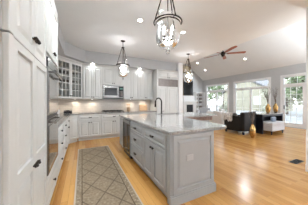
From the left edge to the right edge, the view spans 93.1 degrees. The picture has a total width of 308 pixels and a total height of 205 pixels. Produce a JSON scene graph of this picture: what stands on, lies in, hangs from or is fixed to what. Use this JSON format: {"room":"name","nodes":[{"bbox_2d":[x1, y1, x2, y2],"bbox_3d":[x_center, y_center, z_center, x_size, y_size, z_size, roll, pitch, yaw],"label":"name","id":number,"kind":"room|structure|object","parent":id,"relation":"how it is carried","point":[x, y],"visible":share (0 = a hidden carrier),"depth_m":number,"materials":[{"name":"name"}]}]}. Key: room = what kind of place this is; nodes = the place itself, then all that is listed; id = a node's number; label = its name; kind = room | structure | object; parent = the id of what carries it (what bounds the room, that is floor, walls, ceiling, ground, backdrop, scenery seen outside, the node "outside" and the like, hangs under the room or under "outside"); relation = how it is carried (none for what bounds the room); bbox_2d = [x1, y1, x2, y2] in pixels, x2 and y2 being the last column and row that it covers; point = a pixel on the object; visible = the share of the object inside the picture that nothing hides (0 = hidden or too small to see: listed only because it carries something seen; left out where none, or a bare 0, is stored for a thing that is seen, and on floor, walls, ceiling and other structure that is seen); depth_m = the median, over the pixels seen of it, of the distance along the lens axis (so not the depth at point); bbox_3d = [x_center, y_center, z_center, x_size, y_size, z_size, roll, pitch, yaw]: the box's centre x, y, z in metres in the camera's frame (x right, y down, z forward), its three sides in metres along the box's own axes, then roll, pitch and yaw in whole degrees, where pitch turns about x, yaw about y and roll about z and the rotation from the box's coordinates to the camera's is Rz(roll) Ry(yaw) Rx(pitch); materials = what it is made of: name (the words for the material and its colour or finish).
{"room":"kitchen","nodes":[
{"label":"kitchen","id":0,"kind":"room"},
{"bbox_2d":[82,65,139,111],"bbox_3d":[-1.418,-0.235,6.108,4.860,3.050,0.150,0,0,-26],"label":"wall","id":1,"kind":"structure","parent":0,"point":[82,65],"depth_m":5.42,"materials":[{"name":"paint"}]},
{"bbox_2d":[56,55,82,98],"bbox_3d":[-2.872,-0.735,4.732,1.024,1.250,1.021,0,0,-26],"label":"upper cabinet","id":2,"kind":"object","parent":1,"relation":"attached to","point":[68,65],"visible":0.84,"depth_m":4.83,"materials":[{"name":"paint"}]},
{"bbox_2d":[59,69,77,74],"bbox_3d":[-2.900,-0.973,4.742,0.420,0.018,0.825,0,0,19],"label":"shelf","id":3,"kind":"object","parent":2,"relation":"attached to","point":[60,70],"depth_m":4.68,"materials":[{"name":"white wood"}]},
{"bbox_2d":[83,63,101,98],"bbox_3d":[-2.268,-0.735,5.385,0.650,1.250,0.385,0,0,-26],"label":"upper cabinet","id":4,"kind":"object","parent":1,"relation":"attached to","point":[92,73],"visible":1,"depth_m":5.24,"materials":[{"name":"paint"}]},
{"bbox_2d":[58,99,149,112],"bbox_3d":[-1.864,0.132,5.793,3.760,0.474,0.016,0,0,-26],"label":"backsplash","id":5,"kind":"structure","parent":1,"relation":"attached to","point":[74,105],"depth_m":5.64,"materials":[{"name":"tile"}]},
{"bbox_2d":[102,65,123,85],"bbox_3d":[-1.615,-1.000,5.707,0.800,0.720,0.385,0,0,-26],"label":"upper cabinet","id":6,"kind":"object","parent":1,"relation":"attached to","point":[110,77],"visible":0.93,"depth_m":5.55,"materials":[{"name":"paint"}]},
{"bbox_2d":[102,85,123,97],"bbox_3d":[-1.606,-0.390,5.687,0.780,0.460,0.419,0,0,-26],"label":"microwave","id":7,"kind":"object","parent":6,"relation":"attached to","point":[108,91],"visible":0.96,"depth_m":5.51,"materials":[{"name":"metal"}]},
{"bbox_2d":[57,17,176,70],"bbox_3d":[-0.263,-1.565,3.767,4.860,0.390,5.070,0,0,-26],"label":"soffit","id":8,"kind":"object","parent":1,"relation":"attached to","point":[65,49],"depth_m":5.24,"materials":[{"name":"paint"}]},
{"bbox_2d":[122,67,138,98],"bbox_3d":[-0.975,-0.735,6.022,0.620,1.250,0.385,0,0,-26],"label":"upper cabinet","id":9,"kind":"object","parent":1,"relation":"attached to","point":[131,82],"visible":0.95,"depth_m":5.90,"materials":[{"name":"paint"}]},
{"bbox_2d":[139,69,152,99],"bbox_3d":[-0.407,-0.735,6.302,0.640,1.250,0.385,0,0,-26],"label":"upper cabinet","id":10,"kind":"object","parent":1,"relation":"attached to","point":[145,76],"visible":0.99,"depth_m":6.16,"materials":[{"name":"paint"}]},
{"bbox_2d":[49,122,307,204],"bbox_3d":[2.398,1.340,4.723,10.780,0.100,13.050,0,0,-26],"label":"floor","id":11,"kind":"structure","parent":0,"point":[258,170],"depth_m":2.67,"materials":[{"name":"brown wood"}]},
{"bbox_2d":[0,0,46,204],"bbox_3d":[-1.216,-0.035,1.009,0.691,2.650,0.905,0,0,-26],"label":"pantry cabinet","id":12,"kind":"object","parent":11,"relation":"on","point":[23,72],"visible":1,"depth_m":0.93,"materials":[{"name":"paint"}]},
{"bbox_2d":[46,0,57,204],"bbox_3d":[-1.603,-0.035,1.785,0.684,2.650,0.820,0,0,-26],"label":"tall cabinet","id":13,"kind":"object","parent":11,"relation":"on","point":[51,12],"visible":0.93,"depth_m":1.86,"materials":[{"name":"paint"}]},
{"bbox_2d":[45,56,62,175],"bbox_3d":[-1.545,0.160,1.814,0.653,1.320,0.740,0,0,-26],"label":"wall oven","id":14,"kind":"object","parent":13,"relation":"in","point":[53,76],"visible":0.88,"depth_m":1.76,"materials":[{"name":"metal"}]},
{"bbox_2d":[57,123,63,174],"bbox_3d":[-1.944,0.850,2.511,0.654,0.880,0.775,0,0,-26],"label":"base cabinet","id":15,"kind":"object","parent":11,"relation":"on","point":[60,156],"visible":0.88,"depth_m":2.61,"materials":[{"name":"paint"}]},
{"bbox_2d":[58,110,156,127],"bbox_3d":[-1.139,0.389,4.316,3.765,0.038,3.300,0,0,-26],"label":"countertop","id":16,"kind":"structure","parent":15,"relation":"on","point":[65,115],"depth_m":5.04,"materials":[{"name":"stone"}]},
{"bbox_2d":[101,110,123,111],"bbox_3d":[-1.575,0.343,5.568,0.780,0.050,0.500,0,0,-26],"label":"cooktop","id":17,"kind":"object","parent":16,"relation":"in","point":[102,110],"visible":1,"depth_m":5.47,"materials":[{"name":"metal"}]},
{"bbox_2d":[139,105,146,109],"bbox_3d":[-0.473,0.239,6.430,0.380,0.255,0.049,0,0,-26],"label":"cutting board","id":18,"kind":"object","parent":16,"relation":"on","point":[141,107],"visible":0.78,"depth_m":6.41,"materials":[{"name":"beige wood"}]},
{"bbox_2d":[63,120,66,155],"bbox_3d":[-2.250,0.850,3.131,0.654,0.880,0.600,0,0,-26],"label":"base cabinet","id":19,"kind":"object","parent":11,"relation":"on","point":[64,122],"visible":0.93,"depth_m":3.26,"materials":[{"name":"paint"}]},
{"bbox_2d":[66,116,69,149],"bbox_3d":[-2.611,0.850,3.864,0.654,0.880,1.028,0,0,-26],"label":"base cabinet","id":20,"kind":"object","parent":11,"relation":"on","point":[68,118],"visible":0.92,"depth_m":3.94,"materials":[{"name":"paint"}]},
{"bbox_2d":[69,115,78,143],"bbox_3d":[-2.669,0.850,4.670,0.322,0.880,0.357,0,0,19],"label":"base cabinet","id":21,"kind":"object","parent":11,"relation":"on","point":[74,119],"visible":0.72,"depth_m":4.62,"materials":[{"name":"paint"}]},
{"bbox_2d":[79,114,100,140],"bbox_3d":[-2.283,0.850,5.195,0.700,0.880,0.661,0,0,-26],"label":"base cabinet","id":22,"kind":"object","parent":11,"relation":"on","point":[89,124],"visible":0.98,"depth_m":4.94,"materials":[{"name":"paint"}]},
{"bbox_2d":[74,146,143,204],"bbox_3d":[-0.807,1.285,2.311,0.786,0.008,4.060,0,0,-26],"label":"runner rug","id":23,"kind":"object","parent":11,"relation":"on","point":[100,179],"visible":1,"depth_m":2.35,"materials":[{"name":"fabric"}]},
{"bbox_2d":[101,113,125,137],"bbox_3d":[-1.572,0.850,5.546,0.880,0.880,0.661,0,0,-26],"label":"base cabinet","id":24,"kind":"object","parent":11,"relation":"on","point":[110,122],"visible":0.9,"depth_m":5.24,"materials":[{"name":"paint"}]},
{"bbox_2d":[120,117,122,146],"bbox_3d":[-0.565,0.850,4.128,0.722,0.880,0.395,0,0,-26],"label":"base cabinet","id":25,"kind":"object","parent":11,"relation":"on","point":[121,118],"visible":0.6,"depth_m":3.96,"materials":[{"name":"paint"}]},
{"bbox_2d":[119,112,225,134],"bbox_3d":[0.769,0.388,3.557,2.635,0.040,2.700,0,0,-26],"label":"countertop","id":26,"kind":"structure","parent":25,"relation":"on","point":[167,123],"depth_m":2.62,"materials":[{"name":"grey stone"}]},
{"bbox_2d":[154,97,161,113],"bbox_3d":[0.171,0.112,4.611,0.343,0.510,0.060,0,0,-26],"label":"faucet","id":27,"kind":"object","parent":26,"relation":"on","point":[158,97],"visible":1,"depth_m":4.61,"materials":[{"name":"brown metal"}]},
{"bbox_2d":[123,118,132,158],"bbox_3d":[-0.416,0.845,3.641,0.686,0.850,0.600,0,0,-26],"label":"wine cooler","id":28,"kind":"object","parent":11,"relation":"on","point":[126,123],"visible":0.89,"depth_m":3.51,"materials":[{"name":"black paint"}]},
{"bbox_2d":[130,121,146,173],"bbox_3d":[-0.058,0.850,3.056,0.761,0.880,0.760,0,0,-26],"label":"base cabinet","id":29,"kind":"object","parent":11,"relation":"on","point":[136,130],"visible":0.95,"depth_m":2.86,"materials":[{"name":"paint"}]},
{"bbox_2d":[150,69,157,112],"bbox_3d":[0.004,-0.035,6.335,0.060,2.650,0.680,0,0,-26],"label":"end panel","id":30,"kind":"object","parent":11,"relation":"on","point":[155,72],"visible":0.36,"depth_m":6.15,"materials":[{"name":"paint"}]},
{"bbox_2d":[143,126,166,196],"bbox_3d":[0.284,0.850,2.363,0.761,0.880,0.780,0,0,-26],"label":"base cabinet","id":31,"kind":"object","parent":11,"relation":"on","point":[154,141],"visible":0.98,"depth_m":2.13,"materials":[{"name":"paint"}]},
{"bbox_2d":[158,79,177,112],"bbox_3d":[0.485,0.155,6.567,1.000,2.270,0.650,0,0,-26],"label":"refrigerator","id":32,"kind":"object","parent":11,"relation":"on","point":[167,88],"visible":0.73,"depth_m":6.28,"materials":[{"name":"paint"}]},
{"bbox_2d":[183,65,196,111],"bbox_3d":[2.821,-0.810,11.802,1.360,4.200,0.420,0,0,-26],"label":"fireplace","id":33,"kind":"object","parent":11,"relation":"on","point":[189,105],"visible":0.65,"depth_m":11.65,"materials":[{"name":"paint"}]},
{"bbox_2d":[184,80,192,94],"bbox_3d":[2.741,-1.140,11.637,0.930,1.160,0.050,0,0,-26],"label":"television","id":34,"kind":"object","parent":33,"relation":"attached to","point":[188,89],"visible":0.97,"depth_m":11.61,"materials":[{"name":"black glass"}]},
{"bbox_2d":[167,130,215,204],"bbox_3d":[0.531,0.850,1.990,0.777,0.880,0.100,0,0,-26],"label":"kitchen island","id":35,"kind":"object","parent":11,"relation":"on","point":[190,156],"visible":1,"depth_m":1.91,"materials":[{"name":"paint"}]},
{"bbox_2d":[194,92,204,109],"bbox_3d":[3.857,0.240,12.346,0.980,2.100,0.360,0,0,-26],"label":"bookcase","id":36,"kind":"object","parent":11,"relation":"on","point":[198,104],"visible":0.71,"depth_m":12.45,"materials":[{"name":"paint"}]},
{"bbox_2d":[191,116,211,121],"bbox_3d":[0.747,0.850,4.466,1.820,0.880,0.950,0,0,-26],"label":"coffee table","id":37,"kind":"object","parent":11,"relation":"on","point":[206,119],"visible":0.14,"depth_m":4.30,"materials":[{"name":"paint"}]},
{"bbox_2d":[196,108,209,112],"bbox_3d":[3.591,0.855,10.579,0.860,0.870,0.950,0,0,28],"label":"armchair","id":38,"kind":"object","parent":11,"relation":"on","point":[201,110],"visible":0.24,"depth_m":10.78,"materials":[{"name":"grey fabric"}]},
{"bbox_2d":[206,109,224,121],"bbox_3d":[3.761,0.855,8.991,0.950,0.870,0.860,0,0,12],"label":"armchair","id":39,"kind":"object","parent":11,"relation":"on","point":[222,110],"visible":0.19,"depth_m":8.64,"materials":[{"name":"white fabric"}]},
{"bbox_2d":[213,111,224,124],"bbox_3d":[3.822,0.890,7.850,0.950,0.800,0.860,0,0,-7],"label":"armchair","id":40,"kind":"object","parent":11,"relation":"on","point":[218,119],"visible":0.39,"depth_m":7.63,"materials":[{"name":"white fabric"}]},
{"bbox_2d":[224,112,255,134],"bbox_3d":[3.652,0.850,6.228,0.840,0.880,0.920,0,0,-26],"label":"armchair","id":41,"kind":"object","parent":11,"relation":"on","point":[242,123],"visible":0.76,"depth_m":5.82,"materials":[{"name":"black leather"}]},
{"bbox_2d":[223,112,236,121],"bbox_3d":[3.266,0.641,6.249,0.383,0.380,0.436,0,0,-26],"label":"throw blanket","id":42,"kind":"object","parent":41,"relation":"on","point":[226,115],"visible":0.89,"depth_m":6.19,"materials":[{"name":"beige fabric"}]},
{"bbox_2d":[248,110,256,137],"bbox_3d":[3.507,0.764,5.257,0.312,1.053,0.289,0,0,-26],"label":"vase","id":43,"kind":"object","parent":11,"relation":"on","point":[252,130],"visible":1,"depth_m":5.21,"materials":[{"name":"gold metal"}]},
{"bbox_2d":[256,112,283,133],"bbox_3d":[4.964,0.890,6.462,1.660,0.800,0.580,0,0,-26],"label":"console desk","id":44,"kind":"object","parent":11,"relation":"on","point":[260,117],"visible":0.49,"depth_m":6.06,"materials":[{"name":"wood"}]},
{"bbox_2d":[263,90,270,112],"bbox_3d":[4.890,-0.078,6.368,0.402,1.134,0.242,0,0,-6],"label":"vase","id":45,"kind":"object","parent":44,"relation":"on","point":[268,107],"visible":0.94,"depth_m":6.34,"materials":[{"name":"gold metal"}]},
{"bbox_2d":[269,87,278,112],"bbox_3d":[5.454,-0.109,6.598,0.340,1.197,0.324,0,0,-26],"label":"vase","id":46,"kind":"object","parent":44,"relation":"on","point":[275,107],"visible":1,"depth_m":6.58,"materials":[{"name":"gold metal"}]},
{"bbox_2d":[263,121,284,134],"bbox_3d":[4.890,1.045,6.035,0.970,0.490,0.460,0,0,-26],"label":"bench","id":47,"kind":"object","parent":11,"relation":"on","point":[267,125],"visible":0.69,"depth_m":5.80,"materials":[{"name":"grey fabric"}]},
{"bbox_2d":[263,121,284,125],"bbox_3d":[4.890,0.865,6.035,0.970,0.130,0.460,0,0,-26],"label":"cushion","id":48,"kind":"object","parent":47,"relation":"on","point":[265,123],"depth_m":5.83,"materials":[{"name":"grey fabric"}]},
{"bbox_2d":[289,159,303,163],"bbox_3d":[3.081,1.285,3.158,0.360,0.007,0.140,0,0,-26],"label":"floor vent","id":49,"kind":"object","parent":11,"relation":"in","point":[295,161],"visible":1,"depth_m":3.15,"materials":[{"name":"brown metal"}]},
{"bbox_2d":[177,63,182,112],"bbox_3d":[0.277,-0.235,8.449,0.230,3.050,4.190,0,0,-26],"label":"wall","id":50,"kind":"structure","parent":0,"point":[179,65],"depth_m":6.56,"materials":[{"name":"paint"}]},
{"bbox_2d":[158,69,178,79],"bbox_3d":[0.605,-1.173,6.325,1.000,0.375,0.170,0,0,-26],"label":"upper cabinet","id":51,"kind":"object","parent":50,"relation":"attached to","point":[162,74],"visible":0.98,"depth_m":6.27,"materials":[{"name":"paint"}]},
{"bbox_2d":[54,0,307,80],"bbox_3d":[2.398,-2.779,4.723,10.780,2.037,12.750,0,0,-26],"label":"ceiling","id":52,"kind":"structure","parent":0,"point":[210,26],"depth_m":3.70,"materials":[{"name":"paint"}]},
{"bbox_2d":[116,40,129,79],"bbox_3d":[-0.894,-1.194,4.209,0.388,1.129,0.388,0,0,-26],"label":"lantern pendant","id":53,"kind":"object","parent":52,"relation":"hanging from","point":[119,62],"visible":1,"depth_m":4.15,"materials":[{"name":"clear glass"}]},
{"bbox_2d":[153,0,182,54],"bbox_3d":[0.185,-1.194,1.953,0.388,1.129,0.388,0,0,-26],"label":"lantern pendant","id":54,"kind":"object","parent":52,"relation":"hanging from","point":[173,14],"visible":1,"depth_m":1.87,"materials":[{"name":"clear glass"}]},
{"bbox_2d":[162,0,172,42],"bbox_3d":[0.185,-1.172,1.953,0.142,0.736,0.141,0,0,2],"label":"candelabra","id":55,"kind":"object","parent":54,"relation":"on","point":[164,12],"depth_m":1.94,"materials":[{"name":"white metal"}]},
{"bbox_2d":[183,53,193,84],"bbox_3d":[1.255,-1.194,5.346,0.388,1.129,0.388,0,0,-26],"label":"lantern pendant","id":56,"kind":"object","parent":52,"relation":"hanging from","point":[188,54],"visible":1,"depth_m":5.28,"materials":[{"name":"clear glass"}]},
{"bbox_2d":[206,46,245,58],"bbox_3d":[2.763,-2.155,5.959,1.568,0.610,1.620,0,0,-26],"label":"ceiling fan","id":57,"kind":"object","parent":52,"relation":"hanging from","point":[222,53],"visible":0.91,"depth_m":5.89,"materials":[{"name":"brown wood"}]},
{"bbox_2d":[184,64,202,95],"bbox_3d":[1.833,-1.179,11.636,5.380,4.937,0.150,0,0,-26],"label":"wall","id":58,"kind":"structure","parent":0,"point":[197,81],"depth_m":12.46,"materials":[{"name":"paint"}]},
{"bbox_2d":[203,63,305,128],"bbox_3d":[7.165,-0.285,7.074,0.150,3.150,12.750,0,0,-26],"label":"wall","id":59,"kind":"structure","parent":0,"point":[274,73],"depth_m":8.28,"materials":[{"name":"paint"}]},
{"bbox_2d":[206,83,228,111],"bbox_3d":[4.933,-0.135,11.487,0.150,2.530,2.180,0,0,-26],"label":"window","id":60,"kind":"structure","parent":59,"relation":"in","point":[207,86],"depth_m":11.44,"materials":[{"name":"paint"}]},
{"bbox_2d":[233,77,270,112],"bbox_3d":[6.070,-0.135,9.182,0.150,2.530,2.240,0,0,-26],"label":"window","id":61,"kind":"structure","parent":59,"relation":"in","point":[235,89],"depth_m":9.13,"materials":[{"name":"paint"}]},
{"bbox_2d":[280,72,305,128],"bbox_3d":[7.181,-0.055,6.942,0.139,2.690,1.880,0,0,-26],"label":"door","id":62,"kind":"structure","parent":59,"relation":"in","point":[283,85],"depth_m":7.36,"materials":[{"name":"paint"}]},
{"bbox_2d":[306,7,307,163],"bbox_3d":[3.875,-0.235,0.790,0.150,3.050,4.390,0,0,-26],"label":"wall","id":63,"kind":"structure","parent":0,"point":[307,7],"depth_m":2.71,"materials":[{"name":"paint"}]},
{"label":"outside","id":64,"kind":"structure","parent":0,"visible":0},
{"bbox_2d":[208,105,302,123],"bbox_3d":[9.030,1.475,15.603,90.000,0.130,100.000,0,0,-26],"label":"terrace","id":65,"kind":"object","parent":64,"point":[212,107],"depth_m":17.90,"materials":[{"name":"stone"}]},
{"bbox_2d":[208,85,225,100],"bbox_3d":[7.903,-2.168,22.253,5.681,7.170,6.046,0,0,-26],"label":"tree","id":66,"kind":"object","parent":65,"relation":"on","point":[210,95],"visible":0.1,"depth_m":21.15,"materials":[{"name":"green plant"}]},
{"bbox_2d":[209,86,225,100],"bbox_3d":[20.850,-3.162,48.213,7.160,9.156,7.051,0,0,-39],"label":"tree","id":67,"kind":"object","parent":65,"relation":"on","point":[219,95],"visible":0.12,"depth_m":46.89,"materials":[{"name":"green plant"}]},
{"bbox_2d":[219,101,237,111],"bbox_3d":[7.904,0.619,15.600,1.951,1.604,2.077,0,0,31],"label":"shrub","id":68,"kind":"object","parent":65,"relation":"on","point":[224,102],"visible":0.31,"depth_m":15.43,"materials":[{"name":"green plant"}]},
{"bbox_2d":[221,80,292,111],"bbox_3d":[17.581,-1.365,25.395,6.600,5.550,8.800,0,0,-26],"label":"house","id":69,"kind":"structure","parent":65,"relation":"on","point":[242,96],"depth_m":23.46,"materials":[{"name":"beige"}]},
{"bbox_2d":[262,103,287,113],"bbox_3d":[10.087,0.741,12.295,1.860,1.362,1.914,0,0,-26],"label":"shrub","id":70,"kind":"object","parent":65,"relation":"on","point":[267,103],"visible":0.06,"depth_m":12.28,"materials":[{"name":"green plant"}]},
{"bbox_2d":[260,77,304,113],"bbox_3d":[15.187,-0.777,16.694,4.780,4.393,4.731,0,0,-26],"label":"tree","id":71,"kind":"object","parent":65,"relation":"on","point":[287,98],"visible":0.13,"depth_m":16.11,"materials":[{"name":"green plant"}]},
{"bbox_2d":[285,76,304,98],"bbox_3d":[12.117,-1.886,11.559,4.587,6.604,4.595,0,0,-26],"label":"tree","id":72,"kind":"object","parent":65,"relation":"on","point":[301,79],"visible":0.12,"depth_m":11.70,"materials":[{"name":"green plant"}]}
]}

